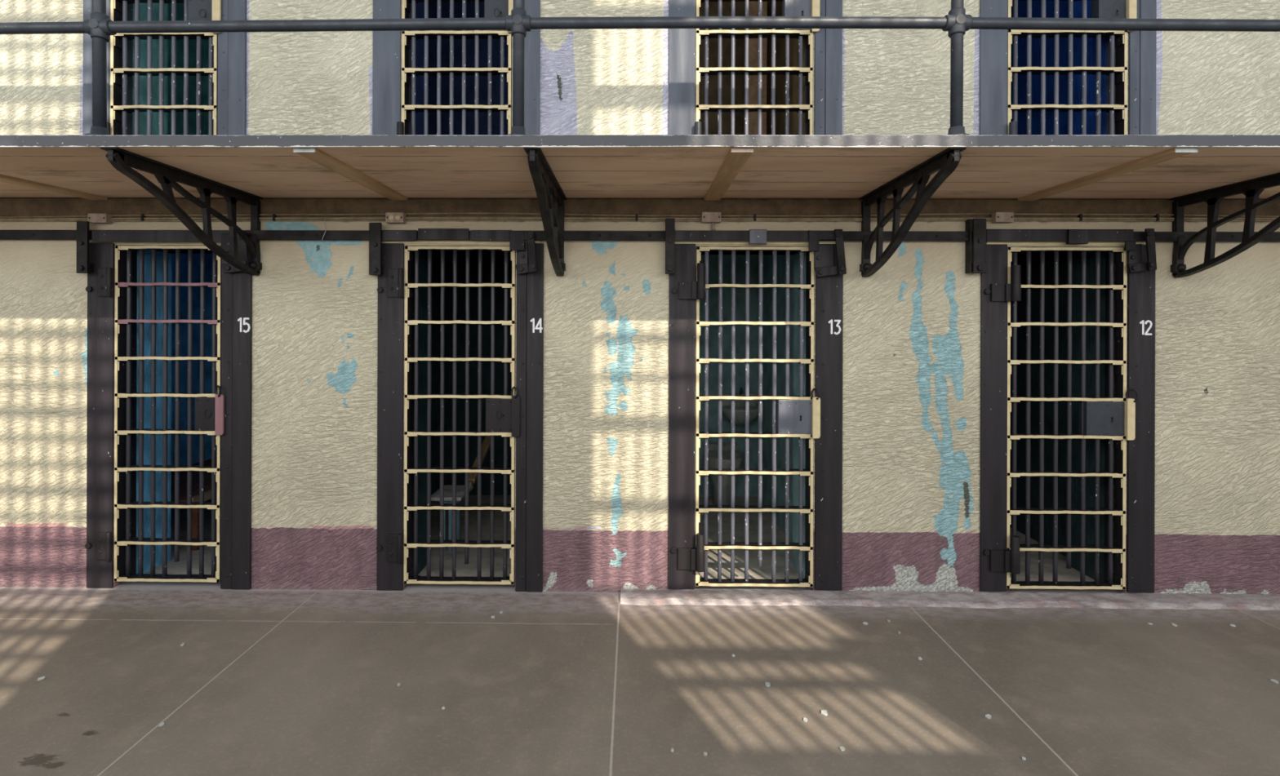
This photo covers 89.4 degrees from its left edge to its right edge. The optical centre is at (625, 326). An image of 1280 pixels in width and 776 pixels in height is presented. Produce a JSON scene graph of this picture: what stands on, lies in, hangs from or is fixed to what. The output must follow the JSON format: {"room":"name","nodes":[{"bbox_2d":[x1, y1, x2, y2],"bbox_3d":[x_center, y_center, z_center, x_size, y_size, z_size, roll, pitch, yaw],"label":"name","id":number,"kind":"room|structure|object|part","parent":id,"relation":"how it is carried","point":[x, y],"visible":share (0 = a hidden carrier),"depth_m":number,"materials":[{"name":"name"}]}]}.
{"room":"prison cell block","nodes":[
{"label":"prison cell block","id":0,"kind":"room"},
{"bbox_2d":[132,3,217,573],"bbox_3d":[-3.107,-0.810,5.000,1.707,4.720,2.015,0,0,1],"label":"wall","id":1,"kind":"structure","parent":0,"point":[208,255],"depth_m":4.28,"materials":[{"name":"paint"}]},
{"bbox_2d":[415,2,511,574],"bbox_3d":[-1.367,-0.804,4.979,1.706,4.720,2.015,0,0,1],"label":"wall","id":2,"kind":"structure","parent":0,"point":[423,255],"depth_m":5.96,"materials":[{"name":"paint"}]},
{"bbox_2d":[0,197,1245,199],"bbox_3d":[0.211,-0.768,4.888,9.100,0.043,2.200,0,0,1],"label":"floor","id":3,"kind":"structure","parent":0,"point":[0,197],"depth_m":3.78,"materials":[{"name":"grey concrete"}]},
{"bbox_2d":[748,1,767,134],"bbox_3d":[1.007,-1.740,4.998,0.160,1.897,0.040,0,0,1],"label":"wooden board","id":4,"kind":"object","parent":3,"relation":"on","point":[753,6],"visible":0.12,"depth_m":4.98,"materials":[{"name":"beige wood"}]},
{"bbox_2d":[0,0,1279,595],"bbox_3d":[0.050,-0.815,4.015,12.400,4.750,0.450,0,0,1],"label":"wall","id":5,"kind":"structure","parent":0,"point":[911,340],"depth_m":3.79,"materials":[{"name":"paint"}]},
{"bbox_2d":[87,213,112,223],"bbox_3d":[-3.089,-0.631,3.801,0.110,0.054,0.053,0,0,1],"label":"junction box","id":6,"kind":"object","parent":5,"relation":"attached to","point":[91,218],"visible":1,"depth_m":3.78,"materials":[{"name":"pink paint"}]},
{"bbox_2d":[82,0,246,135],"bbox_3d":[-2.718,-1.875,3.872,0.966,2.148,0.228,0,0,1],"label":"door frame","id":7,"kind":"structure","parent":5,"relation":"attached to","point":[232,46],"depth_m":3.80,"materials":[{"name":"grey metal"}]},
{"bbox_2d":[110,0,221,135],"bbox_3d":[-2.708,-1.840,3.837,0.668,1.986,0.098,0,0,1],"label":"door","id":8,"kind":"structure","parent":5,"relation":"in","point":[193,10],"depth_m":3.84,"materials":[{"name":"black paint"}]},
{"bbox_2d":[84,241,252,589],"bbox_3d":[-2.691,0.519,3.883,0.974,2.056,0.204,0,0,1],"label":"door frame","id":9,"kind":"structure","parent":5,"relation":"attached to","point":[236,287],"depth_m":3.81,"materials":[{"name":"black paint"}]},
{"bbox_2d":[114,245,224,582],"bbox_3d":[-2.686,0.518,3.850,0.669,1.986,0.110,0,0,4],"label":"door","id":10,"kind":"structure","parent":5,"relation":"in","point":[209,406],"depth_m":3.84,"materials":[{"name":"black paint"}]},
{"bbox_2d":[100,147,262,275],"bbox_3d":[-2.180,-0.527,3.274,0.068,0.460,1.086,0,0,1],"label":"bracket","id":11,"kind":"object","parent":5,"relation":"attached to","point":[123,161],"visible":0.99,"depth_m":3.32,"materials":[{"name":"black metal"}]},
{"bbox_3d":[-2.174,-0.522,3.792,0.042,0.430,0.049,0,0,1],"label":"wall leg","id":12,"kind":"part","parent":11,"relation":"part of","materials":[{"name":"black metal"}]},
{"bbox_2d":[385,212,406,223],"bbox_3d":[-1.343,-0.630,3.780,0.105,0.060,0.053,0,0,1],"label":"junction box","id":13,"kind":"object","parent":5,"relation":"attached to","point":[390,217],"visible":1,"depth_m":3.76,"materials":[{"name":"pink paint"}]},
{"bbox_2d":[372,0,540,135],"bbox_3d":[-0.993,-1.869,3.851,0.983,2.148,0.228,0,0,1],"label":"door frame","id":14,"kind":"structure","parent":5,"relation":"attached to","point":[386,52],"depth_m":3.79,"materials":[{"name":"grey metal"}]},
{"bbox_2d":[401,0,513,135],"bbox_3d":[-0.975,-1.834,3.817,0.681,1.986,0.098,0,0,1],"label":"door","id":15,"kind":"structure","parent":5,"relation":"in","point":[492,8],"depth_m":3.82,"materials":[{"name":"black paint"}]},
{"bbox_2d":[376,240,543,591],"bbox_3d":[-0.970,0.525,3.863,0.975,2.056,0.204,0,0,1],"label":"door frame","id":16,"kind":"structure","parent":5,"relation":"attached to","point":[530,286],"depth_m":3.79,"materials":[{"name":"black paint"}]},
{"bbox_2d":[404,246,519,585],"bbox_3d":[-0.957,0.523,3.829,0.689,1.986,0.110,0,0,4],"label":"door","id":17,"kind":"structure","parent":5,"relation":"in","point":[502,411],"depth_m":3.82,"materials":[{"name":"black paint"}]},
{"bbox_2d":[524,147,566,276],"bbox_3d":[-0.388,-0.521,3.253,0.068,0.460,1.086,0,0,1],"label":"bracket","id":18,"kind":"object","parent":5,"relation":"attached to","point":[550,195],"visible":0.99,"depth_m":3.26,"materials":[{"name":"black metal"}]},
{"bbox_3d":[-0.381,-0.516,3.771,0.042,0.430,0.049,0,0,1],"label":"wall leg","id":19,"kind":"part","parent":18,"relation":"part of","materials":[{"name":"black metal"}]},
{"bbox_2d":[0,213,1279,222],"bbox_3d":[-0.038,-0.633,3.779,11.332,0.059,0.024,0,0,1],"label":"pipe","id":20,"kind":"object","parent":5,"relation":"attached to","point":[143,218],"visible":0.88,"depth_m":3.78,"materials":[{"name":"black metal"}]},
{"bbox_2d":[0,134,1279,201],"bbox_3d":[0.041,-0.763,3.239,12.200,0.066,1.099,0,0,1],"label":"walkway","id":21,"kind":"object","parent":5,"relation":"attached to","point":[394,167],"visible":1,"depth_m":2.99,"materials":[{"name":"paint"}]},
{"bbox_2d":[0,0,1279,135],"bbox_3d":[0.037,-1.438,2.750,12.000,1.292,0.104,0,0,1],"label":"guard railing","id":22,"kind":"object","parent":21,"relation":"on","point":[100,27],"visible":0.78,"depth_m":2.73,"materials":[{"name":"metal"}]},
{"bbox_3d":[-2.262,-1.433,2.777,0.061,1.268,0.049,0,0,1],"label":"post","id":23,"kind":"part","parent":22,"relation":"part of","materials":[{"name":"metal"}]},
{"bbox_3d":[-0.455,-1.427,2.756,0.049,1.268,0.049,0,0,1],"label":"post","id":24,"kind":"part","parent":22,"relation":"part of","materials":[{"name":"metal"}]},
{"bbox_3d":[-0.177,-1.277,2.752,7.950,0.075,0.047,0,0,1],"label":"rail","id":25,"kind":"part","parent":22,"relation":"part of","materials":[{"name":"metal"}]},
{"bbox_3d":[1.402,-1.421,2.734,0.053,1.268,0.049,0,0,1],"label":"post","id":26,"kind":"part","parent":22,"relation":"part of","materials":[{"name":"metal"}]},
{"bbox_3d":[0.035,-0.770,2.696,12.200,0.051,0.012,0,0,1],"label":"edge plate","id":27,"kind":"part","parent":21,"relation":"part of","materials":[{"name":"paint"}]},
{"bbox_2d":[0,228,1279,244],"bbox_3d":[0.046,-0.519,3.753,12.200,0.090,0.071,0,0,1],"label":"bar","id":28,"kind":"object","parent":5,"relation":"attached to","point":[754,237],"visible":0.89,"depth_m":3.75,"materials":[{"name":"black metal"}]},
{"bbox_2d":[76,221,93,273],"bbox_3d":[-3.160,-0.458,3.778,0.064,0.303,0.071,0,0,1],"label":"bar","id":29,"kind":"object","parent":28,"relation":"attached to","point":[83,266],"visible":1,"depth_m":3.75,"materials":[{"name":"black metal"}]},
{"bbox_2d":[221,231,248,273],"bbox_3d":[-2.268,-0.426,3.764,0.183,0.238,0.066,0,0,12],"label":"lever linkage","id":30,"kind":"object","parent":28,"relation":"attached to","point":[242,249],"visible":0.51,"depth_m":3.75,"materials":[{"name":"black paint"}]},
{"bbox_2d":[368,222,382,275],"bbox_3d":[-1.453,-0.446,3.765,0.075,0.305,0.085,0,0,1],"label":"bar","id":31,"kind":"object","parent":28,"relation":"attached to","point":[375,268],"visible":1,"depth_m":3.73,"materials":[{"name":"black metal"}]},
{"bbox_3d":[-1.484,-0.448,3.780,0.011,0.301,0.056,0,0,1],"label":"plate","id":32,"kind":"part","parent":31,"relation":"part of","materials":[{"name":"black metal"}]},
{"bbox_2d":[509,231,537,275],"bbox_3d":[-0.591,-0.424,3.743,0.164,0.253,0.081,0,0,1],"label":"lever linkage","id":33,"kind":"object","parent":28,"relation":"attached to","point":[526,251],"visible":1,"depth_m":3.73,"materials":[{"name":"black paint"}]},
{"bbox_3d":[-0.596,-0.416,3.773,0.055,0.140,0.020,0,0,1],"label":"plate","id":34,"kind":"part","parent":33,"relation":"part of","materials":[{"name":"black paint"}]},
{"bbox_2d":[665,218,675,274],"bbox_3d":[0.256,-0.459,3.738,0.055,0.319,0.071,0,0,1],"label":"bar","id":35,"kind":"object","parent":28,"relation":"attached to","point":[669,223],"visible":1,"depth_m":3.71,"materials":[{"name":"black metal"}]},
{"bbox_2d":[808,229,846,277],"bbox_3d":[1.156,-0.417,3.722,0.213,0.273,0.081,0,0,1],"label":"lever linkage","id":36,"kind":"object","parent":28,"relation":"attached to","point":[824,266],"visible":1,"depth_m":3.71,"materials":[{"name":"black paint"}]},
{"bbox_3d":[1.149,-0.402,3.753,0.108,0.139,0.020,0,0,1],"label":"plate","id":37,"kind":"part","parent":36,"relation":"part of","materials":[{"name":"black paint"}]},
{"bbox_2d":[964,218,986,273],"bbox_3d":[2.019,-0.459,3.724,0.085,0.313,0.085,0,0,1],"label":"bar","id":38,"kind":"object","parent":28,"relation":"attached to","point":[975,247],"visible":1,"depth_m":3.69,"materials":[{"name":"black metal"}]},
{"bbox_3d":[1.982,-0.461,3.739,0.011,0.309,0.056,0,0,1],"label":"plate","id":39,"kind":"part","parent":38,"relation":"part of","materials":[{"name":"black metal"}]},
{"bbox_2d":[1124,228,1156,272],"bbox_3d":[2.937,-0.430,3.701,0.162,0.249,0.081,0,0,1],"label":"lever linkage","id":40,"kind":"object","parent":28,"relation":"attached to","point":[1134,264],"visible":1,"depth_m":3.69,"materials":[{"name":"black paint"}]},
{"bbox_3d":[2.934,-0.403,3.732,0.073,0.138,0.020,0,0,1],"label":"plate","id":41,"kind":"part","parent":40,"relation":"part of","materials":[{"name":"black paint"}]},
{"bbox_2d":[701,212,721,230],"bbox_3d":[0.497,-0.602,3.758,0.112,0.113,0.053,0,0,1],"label":"junction box","id":42,"kind":"object","parent":5,"relation":"attached to","point":[713,218],"visible":0.96,"depth_m":3.73,"materials":[{"name":"pink paint"}]},
{"bbox_2d":[667,240,843,590],"bbox_3d":[0.758,0.520,3.825,1.011,2.034,0.238,0,0,1],"label":"door frame","id":43,"kind":"structure","parent":5,"relation":"attached to","point":[684,559],"depth_m":3.76,"materials":[{"name":"black paint"}]},
{"bbox_2d":[668,0,842,135],"bbox_3d":[0.757,-1.863,3.830,1.007,2.148,0.228,0,0,1],"label":"door frame","id":44,"kind":"structure","parent":5,"relation":"attached to","point":[828,56],"depth_m":3.77,"materials":[{"name":"grey metal"}]},
{"bbox_2d":[694,246,820,586],"bbox_3d":[0.771,0.529,3.809,0.721,1.986,0.110,0,0,4],"label":"door","id":45,"kind":"structure","parent":5,"relation":"in","point":[799,416],"depth_m":3.80,"materials":[{"name":"black paint"}]},
{"bbox_2d":[695,0,819,135],"bbox_3d":[0.769,-1.829,3.796,0.713,1.986,0.098,0,0,1],"label":"door","id":46,"kind":"structure","parent":5,"relation":"in","point":[789,7],"depth_m":3.80,"materials":[{"name":"black paint"}]},
{"bbox_2d":[858,147,966,277],"bbox_3d":[1.389,-0.515,3.232,0.068,0.460,1.086,0,0,1],"label":"bracket","id":47,"kind":"object","parent":5,"relation":"attached to","point":[946,162],"visible":1,"depth_m":3.27,"materials":[{"name":"black metal"}]},
{"bbox_3d":[1.395,-0.510,3.750,0.042,0.430,0.049,0,0,1],"label":"wall leg","id":48,"kind":"part","parent":47,"relation":"part of","materials":[{"name":"black metal"}]},
{"bbox_2d":[620,588,1279,610],"bbox_3d":[2.354,1.554,3.670,4.768,0.028,0.180,0,0,1],"label":"curb","id":49,"kind":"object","parent":5,"relation":"attached to","point":[639,597],"depth_m":3.66,"materials":[{"name":"concrete"}]},
{"bbox_2d":[991,212,1013,223],"bbox_3d":[2.179,-0.626,3.738,0.103,0.057,0.053,0,0,1],"label":"junction box","id":50,"kind":"object","parent":5,"relation":"attached to","point":[997,217],"visible":1,"depth_m":3.71,"materials":[{"name":"pink paint"}]},
{"bbox_2d":[979,241,1155,592],"bbox_3d":[2.564,0.526,3.804,1.000,2.034,0.238,0,0,1],"label":"door frame","id":51,"kind":"structure","parent":5,"relation":"attached to","point":[995,561],"depth_m":3.74,"materials":[{"name":"black paint"}]},
{"bbox_2d":[979,0,1156,134],"bbox_3d":[2.565,-1.857,3.809,1.008,2.148,0.228,0,0,1],"label":"door frame","id":52,"kind":"structure","parent":5,"relation":"attached to","point":[993,42],"depth_m":3.75,"materials":[{"name":"grey metal"}]},
{"bbox_2d":[1007,0,1137,134],"bbox_3d":[2.583,-1.823,3.775,0.720,1.986,0.098,0,0,1],"label":"door","id":53,"kind":"structure","parent":5,"relation":"in","point":[1100,9],"depth_m":3.78,"materials":[{"name":"black paint"}]},
{"bbox_2d":[1006,247,1138,590],"bbox_3d":[2.581,0.535,3.768,0.726,1.986,0.110,0,0,1],"label":"door","id":54,"kind":"structure","parent":5,"relation":"in","point":[1112,418],"depth_m":3.78,"materials":[{"name":"black paint"}]},
{"bbox_2d":[1169,173,1279,277],"bbox_3d":[3.183,-0.509,3.210,0.068,0.460,1.086,0,0,1],"label":"bracket","id":55,"kind":"object","parent":5,"relation":"attached to","point":[1252,188],"visible":1,"depth_m":3.47,"materials":[{"name":"black metal"}]},
{"bbox_3d":[3.190,-0.504,3.729,0.042,0.430,0.049,0,0,1],"label":"wall leg","id":56,"kind":"part","parent":55,"relation":"part of","materials":[{"name":"black metal"}]},
{"bbox_2d":[0,494,1279,775],"bbox_3d":[0.022,1.620,2.290,18.400,0.120,8.200,0,0,1],"label":"floor","id":57,"kind":"structure","parent":0,"point":[262,682],"depth_m":2.83,"materials":[{"name":"concrete"}]},
{"bbox_2d":[37,676,44,680],"bbox_3d":[-2.567,1.548,2.840,0.022,0.006,0.026,0,0,32],"label":"flake","id":58,"kind":"object","parent":57,"relation":"on","point":[42,677],"visible":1,"depth_m":2.84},
{"bbox_2d":[170,457,217,550],"bbox_3d":[-3.353,1.361,5.180,0.805,0.375,1.500,0,0,1],"label":"sink","id":59,"kind":"object","parent":57,"relation":"on","point":[183,474],"visible":0.1,"depth_m":4.71,"materials":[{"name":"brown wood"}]},
{"bbox_3d":[-2.989,1.395,4.496,0.060,0.310,0.060,0,0,1],"label":"leg","id":60,"kind":"part","parent":59,"relation":"part of","materials":[{"name":"brown wood"}]},
{"bbox_3d":[-2.962,1.205,5.176,0.025,0.060,1.500,0,0,1],"label":"rail","id":61,"kind":"part","parent":59,"relation":"part of","materials":[{"name":"beige wood"}]},
{"bbox_2d":[431,435,490,552],"bbox_3d":[-1.219,1.231,4.895,0.220,0.650,1.030,0,0,1],"label":"chair","id":62,"kind":"object","parent":57,"relation":"on","point":[460,490],"visible":0.55,"depth_m":4.60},
{"bbox_3d":[-1.255,1.371,4.460,0.022,0.370,0.022,0,0,1],"label":"leg","id":63,"kind":"part","parent":62,"relation":"part of","materials":[{"name":"blue metal"}]},
{"bbox_3d":[-1.209,1.371,4.460,0.022,0.370,0.022,0,0,1],"label":"leg","id":64,"kind":"part","parent":62,"relation":"part of","materials":[{"name":"blue metal"}]},
{"bbox_3d":[-1.223,1.173,4.550,0.220,0.025,0.340,0,0,1],"label":"seat","id":65,"kind":"part","parent":62,"relation":"part of","materials":[{"name":"metal"}]},
{"bbox_3d":[-1.206,1.371,4.660,0.022,0.370,0.022,0,0,1],"label":"leg","id":66,"kind":"part","parent":62,"relation":"part of","materials":[{"name":"blue metal"}]},
{"bbox_3d":[-1.137,1.036,5.054,0.060,0.260,0.710,0,0,1],"label":"arm","id":67,"kind":"part","parent":62,"relation":"part of","materials":[{"name":"beige wood"}]},
{"bbox_2d":[707,442,745,505],"bbox_3d":[0.863,1.313,5.667,0.350,0.500,0.523,0,0,1],"label":"toilet","id":68,"kind":"object","parent":57,"relation":"on","point":[740,457],"visible":0.62,"depth_m":5.57,"materials":[{"name":"ceramic"}]},
{"bbox_2d":[764,682,770,686],"bbox_3d":[0.618,1.558,2.812,0.022,0.006,0.026,0,0,1],"label":"flake","id":69,"kind":"object","parent":57,"relation":"on","point":[766,684],"visible":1,"depth_m":2.81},
{"bbox_2d":[821,710,827,715],"bbox_3d":[0.800,1.559,2.608,0.024,0.006,0.032,0,0,11],"label":"flake","id":70,"kind":"object","parent":57,"relation":"on","point":[823,712],"visible":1,"depth_m":2.60,"materials":[{"name":"white paint"}]},
{"bbox_2d":[839,746,844,751],"bbox_3d":[0.800,1.559,2.386,0.020,0.006,0.020,0,0,1],"label":"flake","id":71,"kind":"object","parent":57,"relation":"on","point":[842,748],"visible":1,"depth_m":2.38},
{"bbox_2d":[985,714,991,719],"bbox_3d":[1.451,1.561,2.586,0.023,0.006,0.021,0,0,-44],"label":"flake","id":72,"kind":"object","parent":57,"relation":"on","point":[988,716],"visible":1,"depth_m":2.58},
{"bbox_2d":[1270,679,1278,684],"bbox_3d":[2.861,1.566,2.852,0.022,0.006,0.029,0,0,1],"label":"flake","id":73,"kind":"object","parent":57,"relation":"on","point":[1274,681],"visible":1,"depth_m":2.85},
{"bbox_2d":[698,1,805,578],"bbox_3d":[0.377,-0.799,4.958,1.714,4.720,2.015,0,0,1],"label":"wall","id":74,"kind":"structure","parent":0,"point":[781,258],"depth_m":5.93,"materials":[{"name":"paint"}]},
{"bbox_2d":[722,387,763,426],"bbox_3d":[1.036,0.718,5.745,0.370,0.331,0.363,0,0,1],"label":"basin","id":75,"kind":"object","parent":74,"relation":"attached to","point":[740,404],"visible":0.7,"depth_m":5.73,"materials":[{"name":"ceramic"}]},
{"bbox_3d":[1.018,0.688,5.897,0.320,0.150,0.058,0,0,1],"label":"plate","id":76,"kind":"part","parent":75,"relation":"part of","materials":[{"name":"ceramic"}]},
{"bbox_2d":[739,387,743,395],"bbox_3d":[1.037,0.586,5.790,0.024,0.068,0.114,0,0,1],"label":"tap","id":77,"kind":"object","parent":75,"relation":"on","point":[741,393],"depth_m":5.78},
{"bbox_3d":[1.036,0.803,5.738,0.370,0.160,0.350,0,0,1],"label":"bowl","id":78,"kind":"part","parent":75,"relation":"part of","materials":[{"name":"ceramic"}]},
{"bbox_2d":[1009,0,1106,582],"bbox_3d":[2.163,-0.793,4.937,1.758,4.720,2.015,0,0,1],"label":"wall","id":79,"kind":"structure","parent":0,"point":[1091,257],"depth_m":4.46,"materials":[{"name":"paint"}]}
]}

